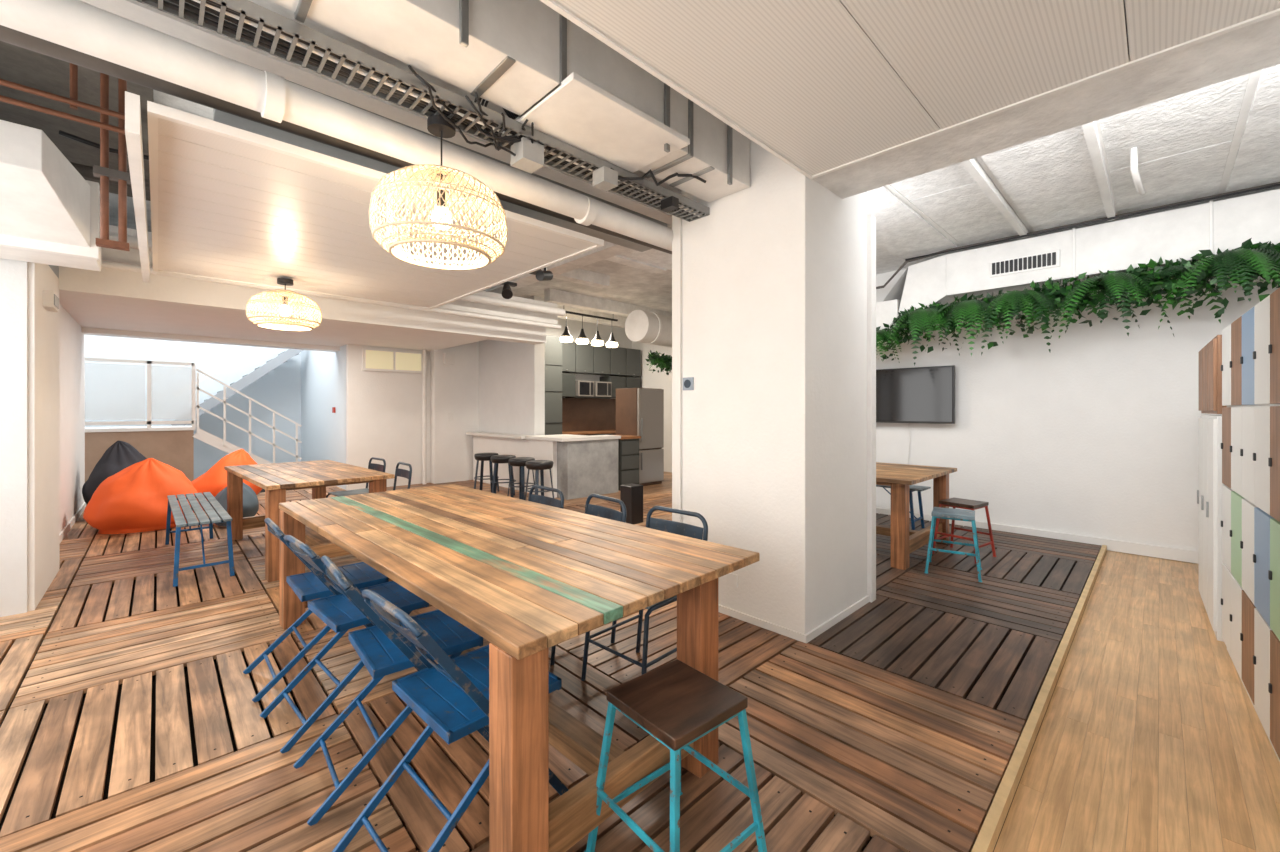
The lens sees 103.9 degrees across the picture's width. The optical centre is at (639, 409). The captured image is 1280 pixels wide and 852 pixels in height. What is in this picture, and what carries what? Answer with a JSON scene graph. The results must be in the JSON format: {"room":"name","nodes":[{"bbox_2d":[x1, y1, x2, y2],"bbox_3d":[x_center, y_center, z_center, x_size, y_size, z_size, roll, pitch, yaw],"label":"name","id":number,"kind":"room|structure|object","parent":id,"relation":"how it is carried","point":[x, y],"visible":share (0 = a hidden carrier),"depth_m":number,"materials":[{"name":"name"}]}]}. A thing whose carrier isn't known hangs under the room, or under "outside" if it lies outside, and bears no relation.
{"room":"office break room","nodes":[
{"label":"office break room","id":0,"kind":"room"},
{"bbox_2d":[0,258,59,616],"bbox_3d":[-4.803,-0.025,3.475,0.900,2.750,1.230,0,0,-44],"label":"wall","id":1,"kind":"structure","parent":0,"point":[29,332],"depth_m":3.35,"materials":[{"name":"white paint"}]},
{"bbox_2d":[0,120,100,270],"bbox_3d":[-3.775,-1.200,2.682,1.180,0.480,1.300,0,0,-44],"label":"duct","id":2,"kind":"object","parent":1,"relation":"attached to","point":[50,214],"visible":0.92,"depth_m":2.83,"materials":[{"name":"white metal"}]},
{"bbox_2d":[43,290,58,311],"bbox_3d":[-4.383,-0.810,3.727,0.055,0.120,0.250,0,0,-44],"label":"emergency light","id":3,"kind":"object","parent":1,"relation":"attached to","point":[50,298],"visible":1,"depth_m":3.65,"materials":[{"name":"white plastic"}]},
{"bbox_2d":[101,232,564,328],"bbox_3d":[-2.843,-1.310,5.564,4.780,0.278,0.160,0,0,-44],"label":"pipes","id":4,"kind":"object","parent":1,"relation":"attached to","point":[133,241],"visible":0.43,"depth_m":5.98,"materials":[{"name":"white metal"}]},
{"bbox_2d":[60,304,84,531],"bbox_3d":[-6.619,-0.275,5.268,0.770,3.250,3.830,0,0,-44],"label":"wall","id":5,"kind":"structure","parent":0,"point":[72,339],"depth_m":5.79,"materials":[{"name":"paint"}]},
{"bbox_2d":[60,502,85,542],"bbox_3d":[-6.346,1.310,5.551,0.015,0.080,3.800,0,0,-44],"label":"baseboard","id":6,"kind":"structure","parent":5,"relation":"attached to","point":[63,533],"depth_m":5.75,"materials":[{"name":"white wood"}]},
{"bbox_2d":[0,41,153,200],"bbox_3d":[-3.668,-1.855,2.715,1.480,0.070,3.200,0,0,-44],"label":"ceiling void","id":7,"kind":"structure","parent":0,"point":[19,65],"depth_m":2.96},
{"bbox_2d":[85,335,300,479],"bbox_3d":[-9.268,-0.875,9.483,5.200,4.550,0.120,0,0,-44],"label":"wall","id":8,"kind":"structure","parent":0,"point":[114,391],"depth_m":9.92,"materials":[{"name":"white"}]},
{"bbox_2d":[82,327,339,351],"bbox_3d":[-6.412,-1.070,7.778,3.010,0.080,0.300,0,0,-44],"label":"hall ceiling edge","id":9,"kind":"structure","parent":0,"point":[85,330],"depth_m":7.50,"materials":[{"name":"white paint"}]},
{"bbox_2d":[60,295,486,350],"bbox_3d":[-4.784,-1.135,7.110,4.430,0.070,3.520,0,0,-44],"label":"ceiling","id":10,"kind":"structure","parent":0,"point":[88,312],"depth_m":6.67,"materials":[{"name":"paint"}]},
{"bbox_2d":[59,266,545,344],"bbox_3d":[-3.293,-1.190,5.908,4.950,0.360,0.280,0,0,-44],"label":"wall","id":11,"kind":"structure","parent":0,"point":[108,284],"depth_m":5.07,"materials":[{"name":"paint"}]},
{"bbox_2d":[301,345,345,489],"bbox_3d":[-6.186,-0.875,9.800,0.120,4.550,3.700,0,0,-44],"label":"wall","id":12,"kind":"structure","parent":0,"point":[323,374],"depth_m":9.58,"materials":[{"name":"white paint"}]},
{"bbox_2d":[101,225,556,324],"bbox_3d":[-3.092,-1.400,5.699,4.950,0.300,0.300,0,0,-44],"label":"ceiling","id":13,"kind":"structure","parent":0,"point":[132,257],"depth_m":6.46,"materials":[{"name":"white paint"}]},
{"bbox_2d":[346,344,429,489],"bbox_3d":[-4.421,-0.275,8.875,1.380,3.250,0.120,0,0,-44],"label":"wall","id":14,"kind":"structure","parent":0,"point":[384,409],"depth_m":8.75,"materials":[{"name":"paint"}]},
{"bbox_2d":[362,348,421,372],"bbox_3d":[-4.340,-0.860,8.835,1.000,0.380,0.050,0,0,-44],"label":"window","id":15,"kind":"structure","parent":14,"relation":"in","point":[381,360],"depth_m":8.78,"materials":[{"name":"white"}]},
{"bbox_2d":[109,0,675,327],"bbox_3d":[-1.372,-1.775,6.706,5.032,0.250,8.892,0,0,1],"label":"ceiling","id":16,"kind":"structure","parent":0,"point":[569,270],"depth_m":6.93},
{"bbox_2d":[0,63,130,250],"bbox_3d":[-3.165,-1.325,2.170,1.350,0.950,0.144,0,0,-44],"label":"pipes","id":17,"kind":"object","parent":16,"relation":"attached to","point":[103,171],"visible":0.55,"depth_m":2.59,"materials":[{"name":"orange metal"}]},
{"bbox_2d":[59,130,148,159],"bbox_3d":[-2.339,-1.549,3.862,2.812,0.132,0.078,0,0,-44],"label":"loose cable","id":18,"kind":"object","parent":16,"relation":"attached to","point":[62,133],"visible":0.08,"depth_m":2.96,"materials":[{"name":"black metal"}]},
{"bbox_2d":[70,162,541,274],"bbox_3d":[-2.819,-1.600,4.226,4.600,0.078,0.080,0,0,-44],"label":"pipe","id":19,"kind":"object","parent":16,"relation":"attached to","point":[85,171],"visible":0.14,"depth_m":3.35,"materials":[{"name":"brown metal"}]},
{"bbox_2d":[0,25,671,253],"bbox_3d":[-1.339,-1.370,2.653,4.650,0.120,0.120,0,0,-44],"label":"pipe","id":20,"kind":"object","parent":16,"relation":"attached to","point":[8,35],"visible":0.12,"depth_m":2.12,"materials":[{"name":"metal"}]},
{"bbox_2d":[0,0,673,250],"bbox_3d":[-0.663,-1.255,2.816,0.171,0.180,5.852,0,0,45],"label":"pipe","id":21,"kind":"object","parent":16,"relation":"attached to","point":[77,25],"visible":0.82,"depth_m":1.96,"materials":[{"name":"white metal"}]},
{"bbox_2d":[125,91,603,308],"bbox_3d":[-2.163,-1.125,3.804,2.340,0.150,3.080,0,0,-44],"label":"ceiling panel","id":22,"kind":"object","parent":16,"relation":"hanging from","point":[229,203],"visible":0.86,"depth_m":3.11,"materials":[{"name":"white"}]},
{"bbox_2d":[246,278,321,330],"bbox_3d":[-3.099,-0.930,4.373,0.544,0.419,0.544,0,0,-44],"label":"rattan pendant lamp","id":23,"kind":"object","parent":22,"relation":"hanging from","point":[284,310],"visible":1,"depth_m":4.30,"materials":[{"name":"beige wicker"}]},
{"bbox_2d":[80,0,671,224],"bbox_3d":[-0.741,-1.500,2.896,5.850,0.100,0.120,0,0,-44],"label":"pipe","id":24,"kind":"object","parent":16,"relation":"attached to","point":[133,10],"visible":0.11,"depth_m":2.21,"materials":[{"name":"white metal"}]},
{"bbox_2d":[369,115,507,269],"bbox_3d":[-0.904,-1.003,2.280,0.584,0.614,0.584,0,0,-44],"label":"rattan pendant lamp","id":25,"kind":"object","parent":16,"relation":"hanging from","point":[441,219],"visible":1,"depth_m":2.17,"materials":[{"name":"beige wicker"}]},
{"bbox_2d":[213,57,666,251],"bbox_3d":[-0.953,-1.570,3.441,3.000,0.240,0.320,0,0,-44],"label":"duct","id":26,"kind":"object","parent":16,"relation":"attached to","point":[219,116],"visible":0.07,"depth_m":2.96,"materials":[{"name":"grey metal"}]},
{"bbox_2d":[500,281,516,298],"bbox_3d":[-1.315,-1.500,5.042,0.201,0.780,0.171,0,0,-44],"label":"spotlight","id":27,"kind":"object","parent":16,"relation":"hanging from","point":[507,293],"visible":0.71,"depth_m":5.00,"materials":[{"name":"black metal"}]},
{"bbox_2d":[269,0,749,201],"bbox_3d":[-0.902,-1.620,1.838,4.150,0.540,0.500,0,0,-44],"label":"air duct","id":28,"kind":"object","parent":16,"relation":"attached to","point":[524,58],"visible":0.77,"depth_m":2.21,"materials":[{"name":"silver metal"}]},
{"bbox_2d":[536,267,552,280],"bbox_3d":[-0.875,-1.529,4.585,0.090,0.722,0.175,0,0,23],"label":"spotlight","id":29,"kind":"object","parent":16,"relation":"attached to","point":[544,275],"visible":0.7,"depth_m":4.53,"materials":[{"name":"black metal"}]},
{"bbox_2d":[560,311,617,347],"bbox_3d":[-0.892,-1.525,8.857,1.300,0.750,0.230,0,0,-44],"label":"pendant lamp","id":30,"kind":"object","parent":16,"relation":"hanging from","point":[565,337],"visible":0.95,"depth_m":8.74,"materials":[{"name":"black metal"}]},
{"bbox_2d":[625,310,671,347],"bbox_3d":[0.727,-1.370,9.015,0.542,0.540,2.359,0,0,41],"label":"duct","id":31,"kind":"object","parent":16,"relation":"attached to","point":[641,326],"visible":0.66,"depth_m":8.18,"materials":[{"name":"white metal"}]},
{"bbox_2d":[646,350,671,374],"bbox_3d":[0.632,-0.779,9.169,0.547,0.524,1.768,0,0,29],"label":"hanging greenery","id":32,"kind":"object","parent":31,"relation":"hanging from","point":[664,361],"visible":0.45,"depth_m":8.66,"materials":[{"name":"green plant"}]},
{"bbox_2d":[876,189,1279,335],"bbox_3d":[3.477,-1.320,5.707,0.575,0.780,5.160,0,0,-44],"label":"duct","id":33,"kind":"object","parent":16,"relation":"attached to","point":[1225,224],"visible":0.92,"depth_m":4.64,"materials":[{"name":"white"}]},
{"bbox_2d":[876,323,906,359],"bbox_3d":[2.569,-0.652,6.128,0.698,0.667,1.530,0,0,-23],"label":"hanging greenery","id":34,"kind":"object","parent":33,"relation":"hanging from","point":[880,334],"visible":0.23,"depth_m":5.67,"materials":[{"name":"green plant"}]},
{"bbox_2d":[878,238,1279,365],"bbox_3d":[3.898,-0.909,4.709,0.969,0.913,3.160,0,0,-44],"label":"hanging greenery","id":35,"kind":"object","parent":33,"relation":"hanging from","point":[1242,268],"visible":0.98,"depth_m":4.40,"materials":[{"name":"green plant"}]},
{"bbox_2d":[876,182,1279,288],"bbox_3d":[3.259,-1.560,5.442,0.065,0.350,5.080,0,0,-44],"label":"conduit","id":36,"kind":"object","parent":16,"relation":"attached to","point":[1276,184],"visible":0.79,"depth_m":4.50,"materials":[{"name":"black metal"}]},
{"bbox_2d":[430,341,478,483],"bbox_3d":[-3.559,-0.275,9.566,0.860,3.250,0.320,0,0,-44],"label":"wall pillar","id":37,"kind":"structure","parent":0,"point":[454,389],"depth_m":9.41,"materials":[{"name":"paint"}]},
{"bbox_2d":[479,296,544,434],"bbox_3d":[-2.484,-0.275,9.213,0.200,3.250,2.320,0,0,-44],"label":"wall","id":38,"kind":"structure","parent":0,"point":[511,374],"depth_m":8.85,"materials":[{"name":"grey paint"}]},
{"bbox_2d":[485,472,671,504],"bbox_3d":[-0.485,1.375,9.386,3.680,0.050,2.998,0,0,-44],"label":"floor","id":39,"kind":"structure","parent":0,"point":[666,484],"depth_m":8.19,"materials":[{"name":"brown wood"}]},
{"bbox_2d":[466,432,620,499],"bbox_3d":[-1.808,0.885,8.864,1.250,0.930,3.020,0,0,-44],"label":"kitchen island","id":40,"kind":"object","parent":39,"relation":"on","point":[583,465],"depth_m":7.93,"materials":[{"name":"grey concrete"}]},
{"bbox_2d":[545,336,640,435],"bbox_3d":[-0.991,-0.025,10.532,2.780,2.750,0.630,0,0,-44],"label":"tall cabinet","id":41,"kind":"object","parent":39,"relation":"on","point":[572,415],"visible":0.59,"depth_m":10.46,"materials":[{"name":"grey wood"}]},
{"bbox_2d":[575,380,593,396],"bbox_3d":[-1.234,-0.440,10.395,0.400,0.320,0.410,0,0,-44],"label":"microwave","id":42,"kind":"object","parent":41,"relation":"in","point":[582,388],"visible":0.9,"depth_m":10.22,"materials":[{"name":"grey metal"}]},
{"bbox_2d":[594,381,610,396],"bbox_3d":[-0.896,-0.440,10.721,0.420,0.320,0.410,0,0,-44],"label":"microwave","id":43,"kind":"object","parent":41,"relation":"in","point":[601,389],"visible":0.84,"depth_m":10.54,"materials":[{"name":"grey metal"}]},
{"bbox_2d":[618,435,640,490],"bbox_3d":[-0.375,0.900,8.724,0.480,0.900,0.650,0,0,-44],"label":"base cabinet","id":44,"kind":"object","parent":39,"relation":"on","point":[628,445],"visible":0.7,"depth_m":8.47,"materials":[{"name":"grey wood"}]},
{"bbox_2d":[616,388,663,485],"bbox_3d":[0.005,0.480,9.166,0.640,1.740,0.640,0,0,-44],"label":"refrigerator","id":45,"kind":"object","parent":39,"relation":"on","point":[639,411],"visible":0.81,"depth_m":8.96,"materials":[{"name":"grey metal"}]},
{"bbox_2d":[546,318,630,398],"bbox_3d":[-1.395,-0.275,10.678,3.400,3.250,0.120,0,0,-44],"label":"wall","id":46,"kind":"structure","parent":0,"point":[574,327],"depth_m":10.90,"materials":[{"name":"paint"}]},
{"bbox_2d":[443,353,737,587],"bbox_3d":[-1.443,0.050,6.315,0.193,2.200,7.410,0,0,-35],"label":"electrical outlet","id":47,"kind":"structure","parent":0,"point":[448,358],"depth_m":9.21,"materials":[{"name":"plastic"}]},
{"bbox_2d":[135,0,709,221],"bbox_3d":[-1.012,-1.355,2.106,4.362,0.050,0.178,0,0,-44],"label":"cable tray","id":48,"kind":"object","parent":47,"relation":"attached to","point":[324,55],"visible":0.79,"depth_m":2.02,"materials":[{"name":"black metal"}]},
{"bbox_2d":[408,65,705,212],"bbox_3d":[-0.368,-1.367,2.649,1.687,0.274,0.356,0,0,-38],"label":"cable bundle","id":49,"kind":"object","parent":48,"relation":"on","point":[527,155],"visible":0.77,"depth_m":2.48,"materials":[{"name":"black plastic"}]},
{"bbox_2d":[672,194,681,522],"bbox_3d":[0.299,-0.100,3.647,0.110,2.900,0.080,0,0,-44],"label":"trim","id":50,"kind":"structure","parent":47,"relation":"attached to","point":[676,222],"depth_m":3.60,"materials":[{"name":"white paint"}]},
{"bbox_2d":[683,377,693,389],"bbox_3d":[0.340,-0.185,3.540,0.020,0.090,0.090,0,0,-44],"label":"thermostat panel","id":51,"kind":"object","parent":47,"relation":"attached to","point":[688,383],"visible":1,"depth_m":3.52,"materials":[{"name":"blue paint"}]},
{"bbox_2d":[0,489,1279,851],"bbox_3d":[-1.958,1.442,6.721,9.700,0.095,14.400,0,0,-44],"label":"floor","id":52,"kind":"structure","parent":0,"point":[1096,764],"depth_m":2.13,"materials":[{"name":"brown wood"}]},
{"bbox_2d":[85,425,194,504],"bbox_3d":[-8.777,0.840,7.632,2.940,1.120,1.230,0,0,-44],"label":"wall","id":53,"kind":"structure","parent":52,"relation":"on","point":[173,446],"depth_m":7.90,"materials":[{"name":"white paint"}]},
{"bbox_2d":[85,357,195,427],"bbox_3d":[-8.342,-0.247,7.238,2.870,1.055,0.040,0,0,-44],"label":"landing railing","id":54,"kind":"object","parent":53,"relation":"on","point":[148,422],"visible":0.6,"depth_m":7.84,"materials":[{"name":"white metal"}]},
{"bbox_2d":[171,344,302,463],"bbox_3d":[-7.473,-0.468,9.494,2.103,3.730,2.155,0,0,-44],"label":"staircase","id":55,"kind":"structure","parent":52,"relation":"on","point":[221,396],"depth_m":9.00,"materials":[{"name":"grey metal"}]},
{"bbox_2d":[0,480,1100,851],"bbox_3d":[-1.769,1.362,5.658,8.300,0.028,9.794,0,0,-44],"label":"deck","id":56,"kind":"object","parent":52,"relation":"on","point":[853,720],"visible":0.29,"depth_m":2.23,"materials":[{"name":"brown wood"}]},
{"bbox_2d":[82,440,146,503],"bbox_3d":[-6.663,0.871,6.486,0.770,0.959,0.830,0,0,-44],"label":"bean bag","id":57,"kind":"object","parent":56,"relation":"on","point":[120,455],"visible":0.45,"depth_m":6.29,"materials":[{"name":"grey fabric"}]},
{"bbox_2d":[83,458,197,533],"bbox_3d":[-5.752,0.958,5.814,0.957,0.784,0.934,0,0,-44],"label":"bean bag","id":58,"kind":"object","parent":56,"relation":"on","point":[134,499],"visible":0.85,"depth_m":5.56,"materials":[{"name":"orange fabric"}]},
{"bbox_2d":[165,492,234,586],"bbox_3d":[-4.037,1.111,4.554,0.368,0.482,1.850,0,0,-45],"label":"metal bench","id":59,"kind":"object","parent":56,"relation":"on","point":[173,505],"visible":1,"depth_m":4.17,"materials":[{"name":"blue paint"}]},
{"bbox_2d":[191,449,262,510],"bbox_3d":[-5.841,0.952,7.010,0.896,0.796,0.799,0,0,-44],"label":"bean bag","id":60,"kind":"object","parent":56,"relation":"on","point":[214,480],"visible":0.42,"depth_m":6.79,"materials":[{"name":"orange fabric"}]},
{"bbox_2d":[212,483,258,525],"bbox_3d":[-4.909,1.099,6.054,0.470,0.502,0.754,0,0,-44],"label":"bean bag","id":61,"kind":"object","parent":56,"relation":"on","point":[250,500],"visible":0.36,"depth_m":5.93,"materials":[{"name":"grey fabric"}]},
{"bbox_2d":[224,460,394,581],"bbox_3d":[-3.301,0.970,4.914,2.000,0.760,0.958,0,0,43],"label":"dining table","id":62,"kind":"object","parent":56,"relation":"on","point":[276,479],"visible":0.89,"depth_m":4.54,"materials":[{"name":"brown wood"}]},
{"bbox_2d":[243,518,388,701],"bbox_3d":[-1.677,0.958,2.660,0.648,0.803,0.408,0,0,-44],"label":"folding chair","id":63,"kind":"object","parent":56,"relation":"on","point":[307,586],"visible":0.65,"depth_m":2.59,"materials":[{"name":"paint"}]},
{"bbox_2d":[260,535,428,752],"bbox_3d":[-1.323,0.958,2.320,0.408,0.803,0.648,0,0,42],"label":"folding chair","id":64,"kind":"object","parent":56,"relation":"on","point":[338,611],"visible":0.78,"depth_m":2.24,"materials":[{"name":"paint"}]},
{"bbox_2d":[321,457,385,535],"bbox_3d":[-3.110,0.945,5.448,0.424,0.813,0.516,0,0,40],"label":"metal chair","id":65,"kind":"object","parent":56,"relation":"on","point":[378,467],"visible":0.49,"depth_m":5.51,"materials":[{"name":"blue paint"}]},
{"bbox_2d":[293,555,488,825],"bbox_3d":[-0.947,0.958,1.966,0.648,0.803,0.408,0,0,-41],"label":"folding chair","id":66,"kind":"object","parent":56,"relation":"on","point":[382,652],"visible":0.73,"depth_m":1.87,"materials":[{"name":"paint"}]},
{"bbox_2d":[393,462,411,489],"bbox_3d":[-2.582,0.945,4.941,0.516,0.813,0.424,0,0,-44],"label":"metal chair","id":67,"kind":"object","parent":56,"relation":"on","point":[404,473],"visible":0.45,"depth_m":5.13,"materials":[{"name":"blue paint"}]},
{"bbox_2d":[422,349,426,483],"bbox_3d":[-3.928,-0.100,9.127,0.068,2.900,0.070,0,0,-44],"label":"riser pipe","id":68,"kind":"object","parent":56,"relation":"on","point":[424,352],"visible":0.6,"depth_m":9.11,"materials":[{"name":"white metal"}]},
{"bbox_2d":[332,589,568,851],"bbox_3d":[-0.585,0.958,1.626,0.408,0.803,0.648,0,0,43],"label":"folding chair","id":69,"kind":"object","parent":56,"relation":"on","point":[451,696],"visible":0.79,"depth_m":1.54,"materials":[{"name":"paint"}]},
{"bbox_2d":[474,453,498,491],"bbox_3d":[-2.497,1.028,8.145,0.388,0.646,0.388,0,0,3],"label":"bar stool","id":70,"kind":"object","parent":56,"relation":"on","point":[482,457],"visible":0.82,"depth_m":8.02,"materials":[{"name":"black metal"}]},
{"bbox_2d":[490,455,515,497],"bbox_3d":[-2.116,1.028,7.749,0.388,0.646,0.388,0,0,-9],"label":"bar stool","id":71,"kind":"object","parent":56,"relation":"on","point":[495,459],"visible":0.88,"depth_m":7.63,"materials":[{"name":"black metal"}]},
{"bbox_2d":[279,484,759,851],"bbox_3d":[-0.898,0.970,2.622,2.770,0.760,1.149,0,0,44],"label":"dining table","id":72,"kind":"object","parent":56,"relation":"on","point":[529,578],"visible":0.97,"depth_m":1.80,"materials":[{"name":"brown wood"}]},
{"bbox_2d":[507,457,534,499],"bbox_3d":[-1.734,1.028,7.353,0.388,0.646,0.388,0,0,27],"label":"bar stool","id":73,"kind":"object","parent":56,"relation":"on","point":[517,461],"visible":0.87,"depth_m":7.20,"materials":[{"name":"black metal"}]},
{"bbox_2d":[525,460,553,499],"bbox_3d":[-1.389,1.028,6.922,0.388,0.646,0.388,0,0,-44],"label":"bar stool","id":74,"kind":"object","parent":56,"relation":"on","point":[536,465],"visible":0.81,"depth_m":6.80,"materials":[{"name":"black metal"}]},
{"bbox_2d":[528,485,563,508],"bbox_3d":[-0.830,0.945,3.338,0.516,0.813,0.424,0,0,-44],"label":"metal chair","id":75,"kind":"object","parent":56,"relation":"on","point":[540,499],"visible":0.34,"depth_m":3.50,"materials":[{"name":"blue paint"}]},
{"bbox_2d":[550,494,626,664],"bbox_3d":[-0.401,0.945,2.965,0.516,0.813,0.424,0,0,-39],"label":"metal chair","id":76,"kind":"object","parent":56,"relation":"on","point":[595,510],"visible":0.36,"depth_m":3.07,"materials":[{"name":"blue paint"}]},
{"bbox_2d":[620,483,642,523],"bbox_3d":[-0.098,1.125,6.013,0.200,0.450,0.200,0,0,-44],"label":"waste bin","id":77,"kind":"object","parent":56,"relation":"on","point":[631,494],"visible":0.78,"depth_m":5.93,"materials":[{"name":"black metal"}]},
{"bbox_2d":[581,506,707,680],"bbox_3d":[0.032,0.945,2.544,0.424,0.813,0.516,0,0,43],"label":"metal chair","id":78,"kind":"object","parent":56,"relation":"on","point":[674,527],"visible":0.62,"depth_m":2.60,"materials":[{"name":"blue paint"}]},
{"bbox_2d":[584,659,766,851],"bbox_3d":[0.108,1.101,1.499,0.398,0.501,0.398,0,0,-40],"label":"metal stool","id":79,"kind":"object","parent":56,"relation":"on","point":[677,704],"visible":1,"depth_m":1.47,"materials":[{"name":"brown wood"}]},
{"bbox_2d":[682,140,866,633],"bbox_3d":[0.952,-0.275,3.560,0.890,3.250,0.950,0,0,-44],"label":"wall column","id":80,"kind":"structure","parent":56,"relation":"on","point":[774,279],"depth_m":3.17,"materials":[{"name":"white paint"}]},
{"bbox_2d":[718,595,868,642],"bbox_3d":[0.952,1.327,3.552,0.902,0.045,0.962,0,0,-44],"label":"baseboard","id":81,"kind":"structure","parent":80,"relation":"attached to","point":[809,636],"depth_m":3.12,"materials":[{"name":"white"}]},
{"bbox_2d":[867,215,875,602],"bbox_3d":[1.610,-0.010,3.576,0.080,2.720,0.120,0,0,-44],"label":"trim","id":82,"kind":"structure","parent":80,"relation":"attached to","point":[871,220],"depth_m":3.52,"materials":[{"name":"white paint"}]},
{"bbox_2d":[876,485,930,529],"bbox_3d":[2.627,1.111,6.138,0.348,0.482,1.600,0,0,-44],"label":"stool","id":83,"kind":"object","parent":56,"relation":"on","point":[912,488],"visible":0.46,"depth_m":5.62,"materials":[{"name":"blue paint"}]},
{"bbox_2d":[876,462,956,569],"bbox_3d":[2.046,0.970,5.343,1.358,0.760,2.000,0,0,-44],"label":"dining table","id":84,"kind":"object","parent":56,"relation":"on","point":[904,541],"visible":0.34,"depth_m":4.44,"materials":[{"name":"brown wood"}]},
{"bbox_2d":[924,507,981,581],"bbox_3d":[2.626,1.101,4.193,0.398,0.501,0.398,0,0,34],"label":"metal stool","id":85,"kind":"object","parent":56,"relation":"on","point":[937,512],"visible":1,"depth_m":4.14,"materials":[{"name":"blue paint"}]},
{"bbox_2d":[932,498,996,563],"bbox_3d":[3.010,1.101,4.660,0.398,0.501,0.398,0,0,-34],"label":"metal stool","id":86,"kind":"object","parent":56,"relation":"on","point":[968,504],"visible":0.77,"depth_m":4.61,"materials":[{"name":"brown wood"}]},
{"bbox_2d":[971,545,1106,851],"bbox_3d":[1.637,1.369,2.106,8.280,0.053,0.032,0,0,-44],"label":"trim","id":87,"kind":"structure","parent":52,"relation":"on","point":[987,838],"depth_m":2.06,"materials":[{"name":"brown wood"}]},
{"bbox_2d":[1197,335,1226,641],"bbox_3d":[3.997,0.470,3.238,0.475,1.850,1.000,0,0,45],"label":"storage cabinet","id":88,"kind":"object","parent":52,"relation":"on","point":[1209,494],"visible":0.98,"depth_m":3.12,"materials":[{"name":"white"}]},
{"bbox_2d":[1221,288,1279,761],"bbox_3d":[2.824,0.455,1.962,0.508,1.880,2.210,0,0,43],"label":"lockers","id":89,"kind":"object","parent":52,"relation":"on","point":[1250,367],"visible":1,"depth_m":2.24,"materials":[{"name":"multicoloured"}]},
{"bbox_2d":[631,341,671,471],"bbox_3d":[1.299,-0.275,10.273,0.120,3.250,4.200,0,0,-44],"label":"wall","id":90,"kind":"structure","parent":0,"point":[661,380],"depth_m":10.98,"materials":[{"name":"paint"}]},
{"bbox_2d":[540,0,1279,178],"bbox_3d":[0.270,-1.396,0.614,4.240,0.108,2.310,0,0,-44],"label":"ceiling panel","id":91,"kind":"object","parent":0,"point":[824,87],"depth_m":1.89,"materials":[{"name":"white paint"}]},
{"bbox_2d":[619,64,1279,274],"bbox_3d":[2.409,-1.805,4.707,3.600,0.190,5.200,0,0,-44],"label":"ceiling","id":92,"kind":"structure","parent":0,"point":[1222,137],"depth_m":3.78,"materials":[{"name":"white paint"}]},
{"bbox_2d":[813,0,1279,198],"bbox_3d":[1.956,-1.635,2.251,0.460,0.530,2.330,0,0,-44],"label":"ceiling beam","id":93,"kind":"structure","parent":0,"point":[1254,47],"depth_m":2.25,"materials":[{"name":"white paint"}]},
{"bbox_2d":[876,269,1279,550],"bbox_3d":[3.798,-0.250,5.946,0.120,3.300,5.300,0,0,-44],"label":"wall","id":94,"kind":"structure","parent":0,"point":[1096,434],"depth_m":5.14,"materials":[{"name":"white paint"}]},
{"bbox_2d":[908,423,912,495],"bbox_3d":[3.378,0.570,6.278,0.025,1.040,0.080,0,0,-44],"label":"cable","id":95,"kind":"object","parent":94,"relation":"attached to","point":[908,423],"visible":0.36,"depth_m":6.27,"materials":[{"name":"white plastic"}]},
{"bbox_2d":[876,365,954,423],"bbox_3d":[3.286,-0.180,6.287,0.145,0.680,1.180,0,0,-44],"label":"television","id":96,"kind":"object","parent":94,"relation":"attached to","point":[916,394],"depth_m":6.10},
{"bbox_2d":[876,507,1198,563],"bbox_3d":[3.607,1.335,6.040,0.025,0.110,4.900,0,0,-44],"label":"baseboard","id":97,"kind":"structure","parent":94,"relation":"attached to","point":[1177,554],"depth_m":4.99,"materials":[{"name":"white wood"}]},
{"bbox_2d":[1130,147,1145,195],"bbox_3d":[3.560,-1.671,3.573,0.721,0.158,0.066,0,0,-44],"label":"pipe","id":98,"kind":"object","parent":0,"point":[1133,151],"depth_m":3.36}
]}

